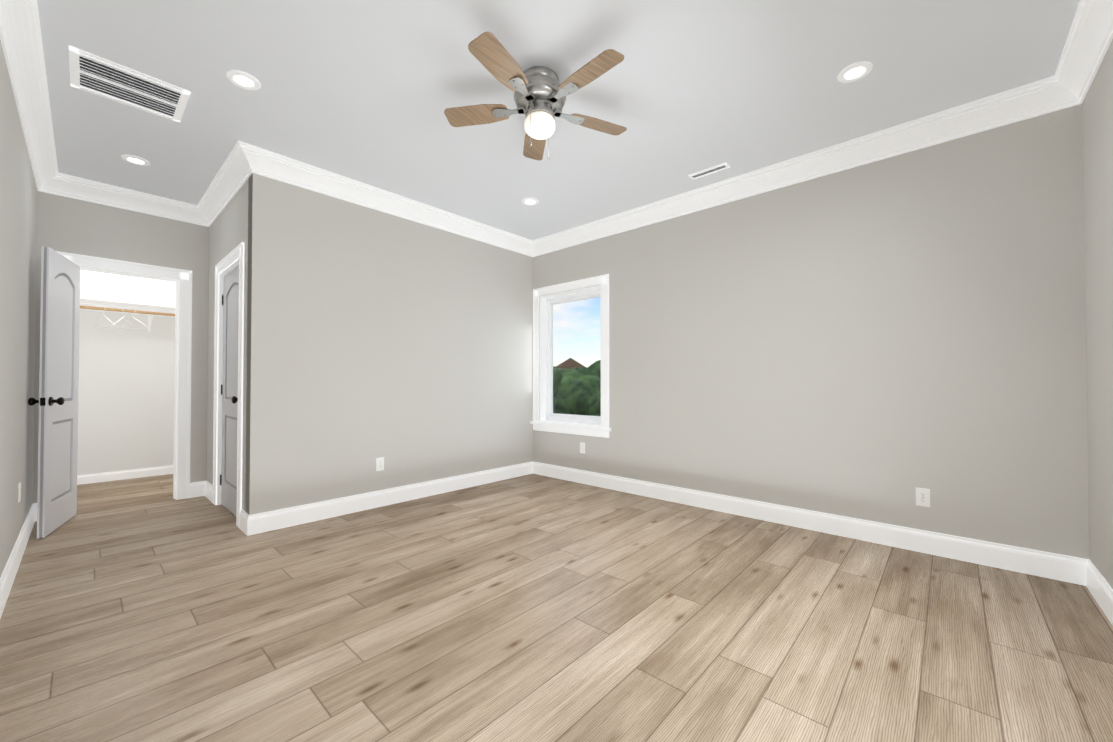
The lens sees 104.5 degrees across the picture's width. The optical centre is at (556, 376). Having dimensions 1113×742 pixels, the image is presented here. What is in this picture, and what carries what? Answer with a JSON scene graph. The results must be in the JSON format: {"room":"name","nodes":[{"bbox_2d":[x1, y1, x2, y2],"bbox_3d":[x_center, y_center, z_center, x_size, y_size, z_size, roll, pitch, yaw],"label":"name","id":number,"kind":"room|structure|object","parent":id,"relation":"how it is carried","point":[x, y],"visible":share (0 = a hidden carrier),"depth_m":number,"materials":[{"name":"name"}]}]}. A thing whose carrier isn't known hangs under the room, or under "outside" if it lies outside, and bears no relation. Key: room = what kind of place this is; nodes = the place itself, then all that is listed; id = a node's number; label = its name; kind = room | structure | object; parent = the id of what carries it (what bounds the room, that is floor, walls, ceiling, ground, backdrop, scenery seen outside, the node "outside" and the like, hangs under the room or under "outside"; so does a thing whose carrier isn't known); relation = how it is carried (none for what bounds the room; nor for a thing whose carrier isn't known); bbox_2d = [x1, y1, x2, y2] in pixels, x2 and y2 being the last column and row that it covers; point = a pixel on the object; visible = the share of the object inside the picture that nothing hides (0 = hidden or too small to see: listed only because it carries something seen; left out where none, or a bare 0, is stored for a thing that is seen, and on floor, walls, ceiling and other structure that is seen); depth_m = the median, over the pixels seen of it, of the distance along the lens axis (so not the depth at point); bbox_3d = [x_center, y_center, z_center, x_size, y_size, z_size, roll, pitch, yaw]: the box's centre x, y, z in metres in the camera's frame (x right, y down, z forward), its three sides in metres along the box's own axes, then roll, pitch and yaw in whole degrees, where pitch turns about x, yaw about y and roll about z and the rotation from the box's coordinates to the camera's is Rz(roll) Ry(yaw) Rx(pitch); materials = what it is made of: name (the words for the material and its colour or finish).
{"room":"empty bedroom","nodes":[
{"label":"empty bedroom","id":0,"kind":"room"},
{"bbox_2d":[0,40,37,577],"bbox_3d":[-2.544,-0.261,1.888,7.620,2.740,0.120,-1,-1,42],"label":"wall","id":1,"kind":"structure","parent":0,"point":[18,219],"depth_m":2.41,"materials":[{"name":"beige paint"}]},
{"bbox_2d":[0,503,36,617],"bbox_3d":[-1.921,1.033,1.402,5.830,0.140,0.030,-1,-1,42],"label":"baseboard","id":2,"kind":"structure","parent":1,"relation":"attached to","point":[7,578],"depth_m":2.44,"materials":[{"name":"white paint"}]},
{"bbox_2d":[18,482,20,502],"bbox_3d":[-3.291,0.710,2.643,0.070,0.115,0.008,-1,-1,42],"label":"electrical outlet","id":3,"kind":"object","parent":1,"relation":"attached to","point":[19,492],"visible":1,"depth_m":2.62,"materials":[{"name":"white plastic"}]},
{"bbox_2d":[0,0,63,195],"bbox_3d":[-1.894,-1.562,1.468,5.830,0.150,0.108,-1,-1,42],"label":"crown molding","id":4,"kind":"structure","parent":1,"relation":"attached to","point":[20,32],"depth_m":2.28,"materials":[{"name":"white paint"}]},
{"bbox_2d":[32,191,208,503],"bbox_3d":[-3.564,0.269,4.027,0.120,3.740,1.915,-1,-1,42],"label":"wall","id":5,"kind":"structure","parent":0,"point":[73,226],"depth_m":3.82,"materials":[{"name":"beige paint"}]},
{"bbox_2d":[28,246,79,538],"bbox_3d":[-3.768,0.108,3.240,0.645,2.024,0.231,-1,-1,42],"label":"closet door","id":6,"kind":"structure","parent":5,"relation":"in","point":[57,401],"depth_m":3.18,"materials":[{"name":"white paint"}]},
{"bbox_2d":[56,251,191,499],"bbox_3d":[-3.778,0.105,3.794,0.120,2.060,0.690,-1,-1,42],"label":"door frame","id":7,"kind":"structure","parent":5,"relation":"attached to","point":[176,357],"depth_m":4.00,"materials":[{"name":"white paint"}]},
{"bbox_2d":[60,174,195,223],"bbox_3d":[-3.691,-1.530,3.743,0.108,0.150,0.810,-1,-1,42],"label":"crown molding","id":8,"kind":"structure","parent":5,"relation":"attached to","point":[73,187],"depth_m":3.72,"materials":[{"name":"white paint"}]},
{"bbox_2d":[77,270,175,474],"bbox_3d":[-4.709,-0.217,5.078,0.120,2.740,1.915,-1,-1,42],"label":"wall","id":9,"kind":"structure","parent":0,"point":[126,401],"depth_m":4.84,"materials":[{"name":"white paint"}]},
{"bbox_2d":[77,465,173,484],"bbox_3d":[-4.619,1.104,5.059,0.015,0.098,1.795,-1,-1,42],"label":"baseboard","id":10,"kind":"structure","parent":9,"relation":"attached to","point":[117,475],"depth_m":4.80,"materials":[{"name":"white paint"}]},
{"bbox_2d":[207,173,252,513],"bbox_3d":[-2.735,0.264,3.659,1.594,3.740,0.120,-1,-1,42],"label":"wall","id":11,"kind":"structure","parent":0,"point":[230,227],"depth_m":3.54,"materials":[{"name":"beige paint"}]},
{"bbox_2d":[190,481,212,501],"bbox_3d":[-3.259,1.068,3.961,0.405,0.140,0.125,-1,-1,42],"label":"baseboard","id":12,"kind":"structure","parent":11,"relation":"attached to","point":[201,488],"depth_m":4.07,"materials":[{"name":"white paint"}]},
{"bbox_2d":[196,151,251,226],"bbox_3d":[-2.812,-1.532,3.599,1.600,0.150,0.108,-1,-1,42],"label":"crown molding","id":13,"kind":"structure","parent":11,"relation":"attached to","point":[227,182],"depth_m":3.58,"materials":[{"name":"white paint"}]},
{"bbox_2d":[212,242,244,527],"bbox_3d":[-2.671,0.065,3.591,0.980,2.135,0.138,-1,-1,42],"label":"door frame","id":14,"kind":"structure","parent":11,"relation":"attached to","point":[230,258],"depth_m":3.81,"materials":[{"name":"white paint"}]},
{"bbox_2d":[220,265,238,515],"bbox_3d":[-2.677,0.113,3.589,0.794,2.024,0.167,-1,-1,42],"label":"door","id":15,"kind":"structure","parent":11,"relation":"in","point":[229,389],"depth_m":3.65,"materials":[{"name":"white paint"}]},
{"bbox_2d":[245,173,532,514],"bbox_3d":[-1.238,-0.229,4.209,0.120,2.740,2.940,-1,-1,42],"label":"wall","id":16,"kind":"structure","parent":0,"point":[403,347],"depth_m":3.73,"materials":[{"name":"beige paint"}]},
{"bbox_2d":[376,457,383,470],"bbox_3d":[-1.541,0.765,3.768,0.008,0.115,0.070,-1,-1,42],"label":"electrical outlet","id":17,"kind":"object","parent":16,"relation":"attached to","point":[380,464],"visible":1,"depth_m":3.77,"materials":[{"name":"white plastic"}]},
{"bbox_2d":[232,140,531,255],"bbox_3d":[-1.276,-1.527,4.015,0.108,0.150,2.793,-1,-1,42],"label":"crown molding","id":18,"kind":"structure","parent":16,"relation":"attached to","point":[246,157],"depth_m":3.63,"materials":[{"name":"white paint"}]},
{"bbox_2d":[244,462,531,535],"bbox_3d":[-1.238,1.070,4.089,0.015,0.140,2.820,-1,-1,42],"label":"baseboard","id":19,"kind":"structure","parent":16,"relation":"attached to","point":[297,515],"depth_m":3.69,"materials":[{"name":"white paint"}]},
{"bbox_2d":[0,474,1112,741],"bbox_3d":[-1.194,1.190,3.347,7.980,0.120,4.485,-1,-1,42],"label":"floor","id":20,"kind":"structure","parent":0,"point":[520,608],"depth_m":1.88,"materials":[{"name":"brown wood"}]},
{"bbox_2d":[37,0,1079,239],"bbox_3d":[-1.194,-1.670,3.386,7.980,0.120,4.485,-1,-1,42],"label":"ceiling","id":21,"kind":"structure","parent":0,"point":[369,92],"depth_m":2.40,"materials":[{"name":"white paint"}]},
{"bbox_2d":[69,45,190,122],"bbox_3d":[-2.394,-1.617,2.426,0.420,0.015,0.460,-1,-1,42],"label":"ceiling vent","id":22,"kind":"object","parent":21,"relation":"in","point":[101,77],"visible":1,"depth_m":2.40,"materials":[{"name":"white metal"}]},
{"bbox_2d":[121,154,149,165],"bbox_3d":[-3.131,-1.607,3.207,0.156,0.011,0.156,-1,-1,42],"label":"recessed light","id":23,"kind":"object","parent":21,"relation":"in","point":[136,160],"visible":0.96,"depth_m":3.20,"materials":[{"name":"white paint"}]},
{"bbox_2d":[226,70,260,89],"bbox_3d":[-1.712,-1.619,2.358,0.156,0.011,0.156,-1,-1,42],"label":"recessed light","id":24,"kind":"object","parent":21,"relation":"in","point":[247,80],"visible":1,"depth_m":2.35,"materials":[{"name":"white paint"}]},
{"bbox_2d":[522,198,538,204],"bbox_3d":[-0.241,-1.597,3.940,0.156,0.011,0.156,-1,-1,42],"label":"recessed light","id":25,"kind":"object","parent":21,"relation":"in","point":[531,201],"visible":1,"depth_m":3.93,"materials":[{"name":"white paint"}]},
{"bbox_2d":[444,32,626,159],"bbox_3d":[-0.074,-1.411,2.325,1.022,0.427,1.048,-1,-1,42],"label":"fan","id":26,"kind":"object","parent":21,"relation":"hanging from","point":[541,93],"visible":1,"depth_m":2.27,"materials":[{"name":"brown wood"}]},
{"bbox_2d":[688,163,729,179],"bbox_3d":[1.194,-1.604,3.376,0.300,0.012,0.085,-1,-1,42],"label":"ceiling vent","id":27,"kind":"object","parent":21,"relation":"in","point":[711,170],"visible":0.98,"depth_m":3.37,"materials":[{"name":"white metal"}]},
{"bbox_2d":[837,61,872,82],"bbox_3d":[1.590,-1.620,2.297,0.156,0.011,0.156,-1,-1,42],"label":"recessed light","id":28,"kind":"object","parent":21,"relation":"in","point":[853,71],"visible":1,"depth_m":2.29,"materials":[{"name":"white paint"}]},
{"bbox_2d":[533,104,1088,558],"bbox_3d":[1.333,-0.234,3.799,4.470,2.740,0.160,-1,-1,42],"label":"wall","id":29,"kind":"structure","parent":0,"point":[881,340],"depth_m":2.93,"materials":[{"name":"beige paint"}]},
{"bbox_2d":[530,274,610,437],"bbox_3d":[0.171,-0.206,4.825,1.150,1.678,0.200,-1,-1,42],"label":"window unit","id":30,"kind":"structure","parent":29,"relation":"in","point":[543,399],"depth_m":4.95,"materials":[{"name":"white paint"}]},
{"bbox_2d":[580,442,584,453],"bbox_3d":[0.279,0.767,4.633,0.070,0.115,0.008,-1,-1,42],"label":"electrical outlet","id":31,"kind":"object","parent":29,"relation":"attached to","point":[582,447],"visible":1,"depth_m":4.63,"materials":[{"name":"white plastic"}]},
{"bbox_2d":[532,462,1079,584],"bbox_3d":[1.274,1.065,3.716,4.230,0.140,0.015,-1,-1,42],"label":"baseboard","id":32,"kind":"structure","parent":29,"relation":"attached to","point":[1074,570],"depth_m":2.98,"materials":[{"name":"white paint"}]},
{"bbox_2d":[531,78,1084,256],"bbox_3d":[1.242,-1.531,3.717,4.230,0.150,0.108,-1,-1,42],"label":"crown molding","id":33,"kind":"structure","parent":29,"relation":"attached to","point":[1030,100],"depth_m":3.03,"materials":[{"name":"white paint"}]},
{"bbox_2d":[916,487,929,506],"bbox_3d":[2.340,0.771,2.752,0.070,0.115,0.008,-1,-1,42],"label":"electrical outlet","id":34,"kind":"object","parent":29,"relation":"attached to","point":[922,496],"visible":1,"depth_m":2.75,"materials":[{"name":"white plastic"}]},
{"bbox_2d":[1082,39,1112,588],"bbox_3d":[1.576,-0.275,0.839,0.120,2.740,4.125,-1,-1,42],"label":"wall","id":35,"kind":"structure","parent":0,"point":[1097,123],"depth_m":2.09,"materials":[{"name":"beige paint"}]},
{"bbox_2d":[1048,0,1112,107],"bbox_3d":[1.486,-1.569,0.927,0.108,0.150,3.630,-1,-1,42],"label":"crown molding","id":36,"kind":"structure","parent":35,"relation":"attached to","point":[1088,42],"depth_m":2.05,"materials":[{"name":"white paint"}]},
{"bbox_2d":[1080,558,1112,624],"bbox_3d":[1.530,1.025,0.872,0.015,0.140,3.840,-1,-1,42],"label":"baseboard","id":37,"kind":"structure","parent":35,"relation":"attached to","point":[1090,577],"depth_m":2.12,"materials":[{"name":"white paint"}]},
{"bbox_3d":[-4.096,-0.223,4.600,1.430,2.740,1.795,-1,-1,42],"label":"liner","id":38,"kind":"object","parent":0,"visible":0},
{"bbox_2d":[80,297,174,331],"bbox_3d":[-4.489,-0.657,4.968,0.359,0.278,1.789,-1,-1,42],"label":"closet shelf","id":39,"kind":"object","parent":38,"relation":"attached to","point":[115,306],"visible":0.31,"depth_m":4.74,"materials":[{"name":"white paint"}]},
{"bbox_2d":[94,306,113,327],"bbox_3d":[-4.748,-0.627,4.521,0.419,0.223,0.008,0,-1,24],"label":"hanger","id":40,"kind":"object","parent":39,"relation":"hanging from","point":[101,318],"visible":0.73,"depth_m":4.52,"materials":[{"name":"white plastic"}]},
{"bbox_2d":[114,308,133,330],"bbox_3d":[-4.647,-0.625,4.632,0.008,0.223,0.419,0,-1,-24],"label":"hanger","id":41,"kind":"object","parent":39,"relation":"hanging from","point":[126,319],"visible":0.81,"depth_m":4.63,"materials":[{"name":"white plastic"}]},
{"bbox_2d":[119,309,147,329],"bbox_3d":[-4.600,-0.625,4.684,0.419,0.223,0.008,0,-1,14],"label":"hanger","id":42,"kind":"object","parent":39,"relation":"hanging from","point":[137,320],"visible":0.79,"depth_m":4.68,"materials":[{"name":"white plastic"}]},
{"label":"outside","id":43,"kind":"structure","parent":0,"visible":0},
{"bbox_3d":[23.286,5.497,92.031,230.000,0.300,159.800,-1,-1,42],"label":"ground","id":44,"kind":"structure","parent":43,"visible":0},
{"bbox_2d":[553,366,562,406],"bbox_3d":[-1.779,1.776,15.936,3.453,5.067,3.580,-1,-1,42],"label":"tree","id":45,"kind":"object","parent":44,"relation":"on","point":[557,377],"depth_m":15.57,"materials":[{"name":"green plant"}]},
{"bbox_2d":[553,392,577,422],"bbox_3d":[0.001,2.163,19.082,3.131,4.441,3.076,-1,-1,42],"label":"tree","id":46,"kind":"object","parent":44,"relation":"on","point":[561,405],"depth_m":18.30,"materials":[{"name":"green plant"}]},
{"bbox_2d":[556,358,583,369],"bbox_3d":[3.008,0.746,91.939,6.600,9.200,6.000,0,-1,2],"label":"house","id":47,"kind":"structure","parent":44,"relation":"on","point":[571,362],"depth_m":89.01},
{"bbox_2d":[559,369,581,377],"bbox_3d":[-0.642,1.992,25.674,3.735,4.907,4.393,-1,-1,42],"label":"tree","id":48,"kind":"object","parent":44,"relation":"on","point":[572,372],"depth_m":25.37,"materials":[{"name":"green plant"}]},
{"bbox_2d":[558,375,600,391],"bbox_3d":[1.005,2.158,20.944,3.593,4.505,3.977,-1,-1,42],"label":"tree","id":49,"kind":"object","parent":44,"relation":"on","point":[569,380],"depth_m":19.79,"materials":[{"name":"green plant"}]},
{"bbox_2d":[562,380,600,415],"bbox_3d":[2.166,2.232,19.854,3.952,4.343,4.160,-1,-1,42],"label":"tree","id":50,"kind":"object","parent":44,"relation":"on","point":[578,403],"depth_m":18.56,"materials":[{"name":"green plant"}]},
{"bbox_2d":[575,367,587,372],"bbox_3d":[3.899,1.832,39.445,5.590,5.594,5.978,-1,-1,42],"label":"tree","id":51,"kind":"object","parent":44,"relation":"on","point":[580,369],"depth_m":38.68,"materials":[{"name":"green plant"}]},
{"bbox_2d":[580,360,600,377],"bbox_3d":[4.117,1.636,32.838,4.737,5.874,5.771,-1,-1,42],"label":"tree","id":52,"kind":"object","parent":44,"relation":"on","point":[595,366],"depth_m":30.75,"materials":[{"name":"green plant"}]},
{"bbox_2d":[590,396,600,415],"bbox_3d":[2.574,1.949,14.723,3.324,4.660,3.332,-1,-1,42],"label":"tree","id":53,"kind":"object","parent":44,"relation":"on","point":[598,409],"depth_m":15.29,"materials":[{"name":"green plant"}]}
]}

